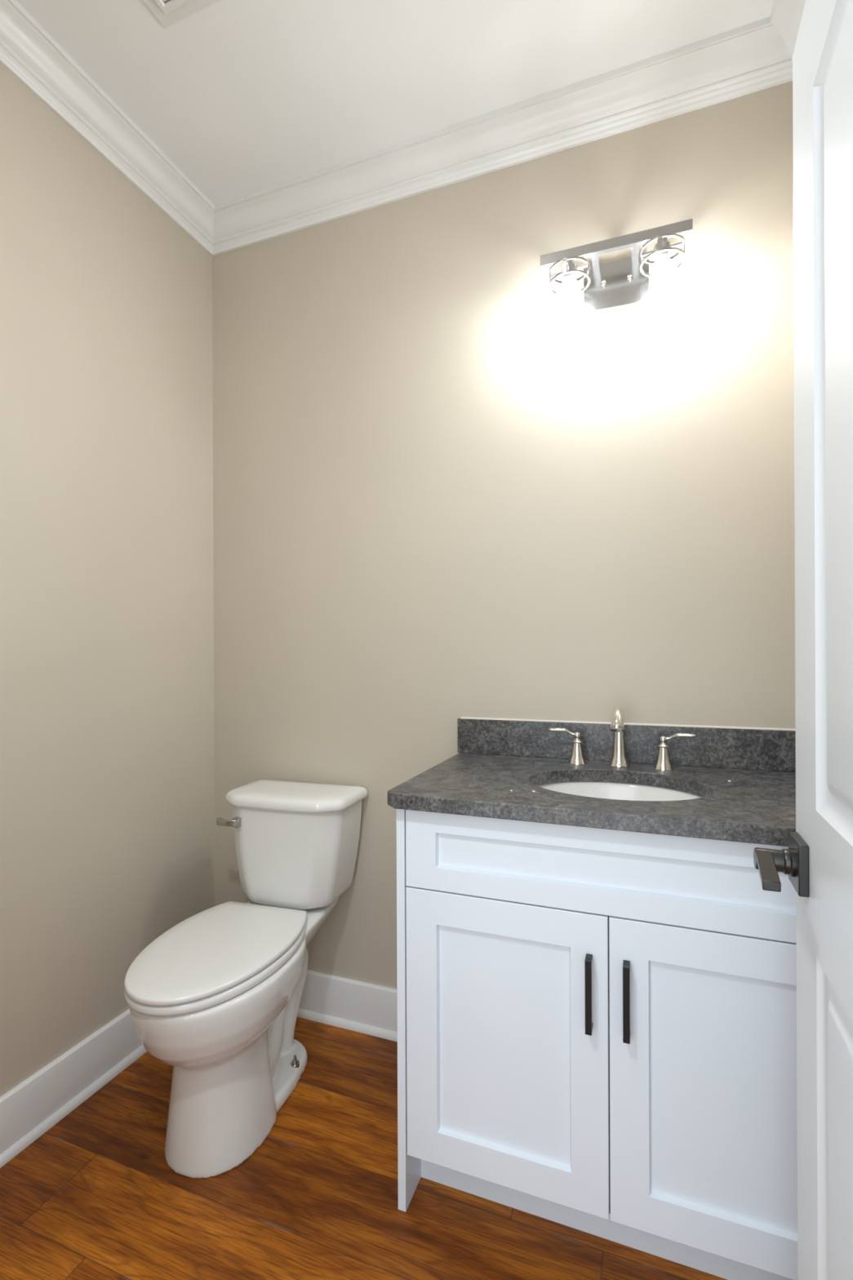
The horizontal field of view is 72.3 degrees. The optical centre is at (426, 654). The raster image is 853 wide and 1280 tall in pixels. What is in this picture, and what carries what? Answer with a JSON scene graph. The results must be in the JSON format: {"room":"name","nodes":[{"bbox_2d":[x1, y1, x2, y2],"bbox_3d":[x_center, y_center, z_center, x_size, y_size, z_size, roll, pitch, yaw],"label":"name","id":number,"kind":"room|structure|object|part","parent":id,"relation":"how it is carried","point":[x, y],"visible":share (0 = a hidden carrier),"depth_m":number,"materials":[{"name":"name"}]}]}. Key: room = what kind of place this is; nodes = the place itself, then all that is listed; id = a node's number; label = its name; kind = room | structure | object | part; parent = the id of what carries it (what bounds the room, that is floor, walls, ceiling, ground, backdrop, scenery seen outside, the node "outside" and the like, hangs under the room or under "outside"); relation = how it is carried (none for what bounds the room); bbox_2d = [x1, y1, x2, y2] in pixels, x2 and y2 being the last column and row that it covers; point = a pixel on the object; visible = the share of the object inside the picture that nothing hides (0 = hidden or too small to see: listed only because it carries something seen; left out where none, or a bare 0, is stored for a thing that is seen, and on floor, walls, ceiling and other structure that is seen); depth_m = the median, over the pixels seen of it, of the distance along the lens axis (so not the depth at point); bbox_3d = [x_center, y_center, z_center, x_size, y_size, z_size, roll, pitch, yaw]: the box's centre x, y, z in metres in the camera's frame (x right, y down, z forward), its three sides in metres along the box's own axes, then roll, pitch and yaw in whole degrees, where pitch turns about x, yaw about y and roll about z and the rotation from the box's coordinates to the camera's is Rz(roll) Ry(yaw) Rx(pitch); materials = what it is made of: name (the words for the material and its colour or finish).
{"room":"bathroom","nodes":[
{"label":"bathroom","id":0,"kind":"room"},
{"bbox_2d":[0,63,214,1097],"bbox_3d":[-1.093,-0.161,1.374,0.100,2.743,1.590,0,0,21],"label":"wall","id":1,"kind":"structure","parent":0,"point":[107,764],"depth_m":1.64,"materials":[{"name":"paint"}]},
{"bbox_2d":[0,1008,146,1168],"bbox_3d":[-1.008,1.136,1.406,0.027,0.148,1.475,0,0,21],"label":"baseboard","id":2,"kind":"structure","parent":1,"relation":"attached to","point":[33,1107],"depth_m":1.54,"materials":[{"name":"paint"}]},
{"bbox_2d":[0,0,214,256],"bbox_3d":[-0.994,-1.482,1.396,0.080,0.103,1.475,0,0,21],"label":"trim","id":3,"kind":"structure","parent":1,"relation":"attached to","point":[27,51],"depth_m":1.61,"materials":[{"name":"paint"}]},
{"bbox_2d":[0,1017,727,1279],"bbox_3d":[-0.208,1.247,0.022,2.700,0.080,3.700,0,0,21],"label":"floor","id":4,"kind":"structure","parent":0,"point":[96,1196],"depth_m":1.27,"materials":[{"name":"brown wood"}]},
{"bbox_2d":[124,779,367,1178],"bbox_3d":[-0.487,0.813,1.590,0.408,0.792,0.723,0,0,18],"label":"toilet","id":5,"kind":"object","parent":4,"relation":"on","point":[215,997],"visible":1,"depth_m":1.46,"materials":[{"name":"ceramic"}]},
{"bbox_3d":[-0.535,0.764,1.481,0.360,0.023,0.481,0,0,18],"label":"seat","id":6,"kind":"part","parent":5,"relation":"part of","materials":[{"name":"plastic"}]},
{"bbox_3d":[-0.535,0.741,1.482,0.353,0.018,0.488,0,0,18],"label":"seat lid","id":7,"kind":"part","parent":5,"relation":"part of","materials":[{"name":"plastic"}]},
{"bbox_3d":[-0.601,0.503,1.753,0.072,0.021,0.023,0,0,18],"label":"lever arm","id":8,"kind":"part","parent":5,"relation":"part of","materials":[{"name":"silver metal"}]},
{"bbox_3d":[-0.489,0.985,1.581,0.355,0.448,0.677,0,0,18],"label":"bowl","id":9,"kind":"part","parent":5,"relation":"part of","materials":[{"name":"ceramic"}]},
{"bbox_3d":[-0.571,0.505,1.762,0.023,0.028,0.020,0,0,18],"label":"flush lever","id":10,"kind":"part","parent":5,"relation":"part of","materials":[{"name":"silver metal"}]},
{"bbox_3d":[-0.415,0.437,1.820,0.408,0.039,0.239,0,0,18],"label":"tank lid","id":11,"kind":"part","parent":5,"relation":"part of","materials":[{"name":"ceramic"}]},
{"bbox_3d":[-0.414,0.601,1.822,0.380,0.300,0.215,0,0,18],"label":"tank","id":12,"kind":"part","parent":5,"relation":"part of","materials":[{"name":"ceramic"}]},
{"bbox_2d":[396,808,797,1279],"bbox_3d":[0.430,0.764,1.337,0.876,0.880,0.530,0,0,21],"label":"vanity cabinet","id":13,"kind":"object","parent":4,"relation":"on","point":[597,1028],"visible":0.91,"depth_m":1.12,"materials":[{"name":"paint"}]},
{"bbox_3d":[0.034,0.766,1.501,0.019,0.880,0.502,0,0,21],"label":"panel","id":14,"kind":"part","parent":13,"relation":"part of","materials":[{"name":"paint"}]},
{"bbox_3d":[0.155,0.791,1.197,0.418,0.578,0.019,0,0,21],"label":"cabinet door","id":15,"kind":"part","parent":13,"relation":"part of","materials":[{"name":"paint"}]},
{"bbox_3d":[0.310,0.647,1.113,0.012,0.141,0.028,0,0,21],"label":"pull handle","id":16,"kind":"part","parent":13,"relation":"part of","materials":[{"name":"black metal"}]},
{"bbox_2d":[387,752,795,846],"bbox_3d":[0.424,0.309,1.352,0.894,0.032,0.561,0,0,21],"label":"countertop","id":17,"kind":"structure","parent":13,"relation":"on","point":[757,806],"depth_m":1.21,"materials":[{"name":"grey stone"}]},
{"bbox_2d":[537,781,702,800],"bbox_3d":[0.434,0.402,1.333,0.448,0.154,0.354,0,0,21],"label":"sink","id":18,"kind":"object","parent":17,"relation":"in","point":[609,790],"visible":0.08,"depth_m":1.48,"materials":[{"name":"ceramic"}]},
{"bbox_2d":[548,706,695,770],"bbox_3d":[0.495,0.213,1.503,0.365,0.160,0.131,0,0,21],"label":"faucet","id":19,"kind":"object","parent":17,"relation":"on","point":[619,758],"visible":1,"depth_m":1.52,"materials":[{"name":"silver metal"}]},
{"bbox_3d":[0.374,0.213,1.581,0.084,0.028,0.018,0,0,13],"label":"lever","id":20,"kind":"part","parent":19,"relation":"part of","materials":[{"name":"silver metal"}]},
{"bbox_3d":[0.406,0.259,1.573,0.045,0.068,0.045,0,0,21],"label":"handle","id":21,"kind":"part","parent":19,"relation":"part of","materials":[{"name":"silver metal"}]},
{"bbox_3d":[0.508,0.236,1.541,0.051,0.114,0.051,0,0,21],"label":"spout","id":22,"kind":"part","parent":19,"relation":"part of","materials":[{"name":"silver metal"}]},
{"bbox_3d":[0.605,0.258,1.492,0.045,0.068,0.045,0,0,21],"label":"handle","id":23,"kind":"part","parent":19,"relation":"part of","materials":[{"name":"silver metal"}]},
{"bbox_3d":[0.634,0.212,1.477,0.084,0.028,0.018,0,0,27],"label":"lever","id":24,"kind":"part","parent":19,"relation":"part of","materials":[{"name":"silver metal"}]},
{"bbox_3d":[0.349,0.414,1.123,0.836,0.168,0.019,0,0,21],"label":"drawer","id":25,"kind":"part","parent":13,"relation":"part of","materials":[{"name":"paint"}]},
{"bbox_3d":[0.373,0.647,1.089,0.013,0.141,0.028,0,0,21],"label":"pull handle","id":26,"kind":"part","parent":13,"relation":"part of","materials":[{"name":"black metal"}]},
{"bbox_3d":[0.547,0.790,1.049,0.416,0.578,0.019,0,0,21],"label":"cabinet door","id":27,"kind":"part","parent":13,"relation":"part of","materials":[{"name":"paint"}]},
{"bbox_2d":[16,0,773,205],"bbox_3d":[-0.182,-1.576,1.081,2.023,0.080,1.690,0,0,21],"label":"ceiling","id":28,"kind":"structure","parent":0,"point":[243,97],"depth_m":1.51,"materials":[{"name":"paint"}]},
{"bbox_2d":[142,0,220,27],"bbox_3d":[-0.553,-1.525,1.232,0.300,0.019,0.300,0,0,21],"label":"ceiling vent","id":29,"kind":"object","parent":28,"relation":"in","point":[167,12],"visible":1,"depth_m":1.38,"materials":[{"name":"paint"}]},
{"bbox_2d":[212,80,795,988],"bbox_3d":[0.105,-0.166,1.825,2.023,2.743,0.100,0,0,21],"label":"wall","id":30,"kind":"structure","parent":0,"point":[446,490],"depth_m":1.73,"materials":[{"name":"paint"}]},
{"bbox_2d":[297,969,397,1041],"bbox_3d":[-0.323,1.133,1.921,0.946,0.148,0.027,0,0,21],"label":"baseboard","id":31,"kind":"structure","parent":30,"relation":"attached to","point":[364,1007],"depth_m":1.89,"materials":[{"name":"paint"}]},
{"bbox_2d":[212,16,792,256],"bbox_3d":[0.067,-1.486,1.741,1.823,0.103,0.080,0,0,21],"label":"trim","id":32,"kind":"structure","parent":30,"relation":"attached to","point":[753,57],"depth_m":1.66,"materials":[{"name":"paint"}]},
{"bbox_2d":[540,218,693,317],"bbox_3d":[0.494,-1.007,1.541,0.376,0.144,0.154,0,0,21],"label":"vanity light","id":33,"kind":"object","parent":30,"relation":"attached to","point":[621,284],"visible":1,"depth_m":1.55,"materials":[{"name":"silver metal"}]},
{"bbox_3d":[0.381,-1.007,1.558,0.107,0.040,0.107,0,0,21],"label":"lamp shade","id":34,"kind":"part","parent":33,"relation":"part of","materials":[{"name":"clear glass"}]},
{"bbox_2d":[561,259,577,280],"bbox_3d":[0.381,-1.029,1.558,0.041,0.047,0.041,0,0,21],"label":"bulb","id":35,"kind":"object","parent":33,"relation":"attached to","point":[571,264],"depth_m":1.54,"materials":[{"name":"white glass"}]},
{"bbox_3d":[0.382,-0.960,1.558,0.054,0.050,0.054,0,0,21],"label":"bulb","id":36,"kind":"part","parent":33,"relation":"part of","materials":[{"name":"white glass"}]},
{"bbox_3d":[0.457,-1.058,1.576,0.018,0.006,0.073,0,0,21],"label":"arm","id":37,"kind":"part","parent":33,"relation":"part of","materials":[{"name":"silver metal"}]},
{"bbox_3d":[0.520,-1.011,1.602,0.170,0.126,0.022,0,0,21],"label":"plate","id":38,"kind":"part","parent":33,"relation":"part of","materials":[{"name":"silver metal"}]},
{"bbox_3d":[0.550,-1.058,1.540,0.018,0.006,0.073,0,0,21],"label":"arm","id":39,"kind":"part","parent":33,"relation":"part of","materials":[{"name":"silver metal"}]},
{"bbox_2d":[653,236,671,260],"bbox_3d":[0.597,-1.030,1.477,0.041,0.047,0.041,0,0,21],"label":"bulb","id":40,"kind":"object","parent":33,"relation":"attached to","point":[666,243],"depth_m":1.46,"materials":[{"name":"white glass"}]},
{"bbox_3d":[0.597,-0.960,1.477,0.054,0.050,0.054,0,0,21],"label":"bulb","id":41,"kind":"part","parent":33,"relation":"part of","materials":[{"name":"white glass"}]},
{"bbox_3d":[0.597,-1.008,1.477,0.107,0.040,0.107,0,0,21],"label":"lamp shade","id":42,"kind":"part","parent":33,"relation":"part of","materials":[{"name":"glass"}]},
{"bbox_2d":[457,716,795,772],"bbox_3d":[0.517,0.240,1.606,0.898,0.106,0.020,0,0,21],"label":"backsplash","id":43,"kind":"structure","parent":30,"relation":"attached to","point":[764,748],"depth_m":1.57,"materials":[{"name":"grey stone"}]},
{"bbox_3d":[-0.454,-0.164,0.345,1.823,2.743,0.115,0,0,21],"label":"wall","id":44,"kind":"structure","parent":0,"visible":0},
{"bbox_2d":[753,0,852,1279],"bbox_3d":[0.402,0.177,0.477,0.167,2.030,0.723,0,0,22],"label":"door","id":45,"kind":"structure","parent":44,"relation":"in","point":[817,861],"depth_m":0.70,"materials":[{"name":"paint"}]},
{"bbox_3d":[0.433,0.271,0.742,0.029,0.012,0.132,0,0,22],"label":"lever","id":46,"kind":"part","parent":45,"relation":"part of","materials":[{"name":"black metal"}]},
{"bbox_3d":[0.497,0.278,0.780,0.012,0.066,0.066,0,0,22],"label":"handle","id":47,"kind":"part","parent":45,"relation":"part of","materials":[{"name":"black metal"}]},
{"bbox_3d":[0.706,-0.169,0.695,0.100,2.743,1.590,0,0,21],"label":"wall","id":48,"kind":"structure","parent":0,"visible":0},
{"bbox_2d":[770,0,805,62],"bbox_3d":[0.636,-1.488,0.781,0.080,0.103,1.475,0,0,21],"label":"trim","id":49,"kind":"structure","parent":48,"relation":"attached to","point":[786,15],"depth_m":1.38,"materials":[{"name":"paint"}]}
]}

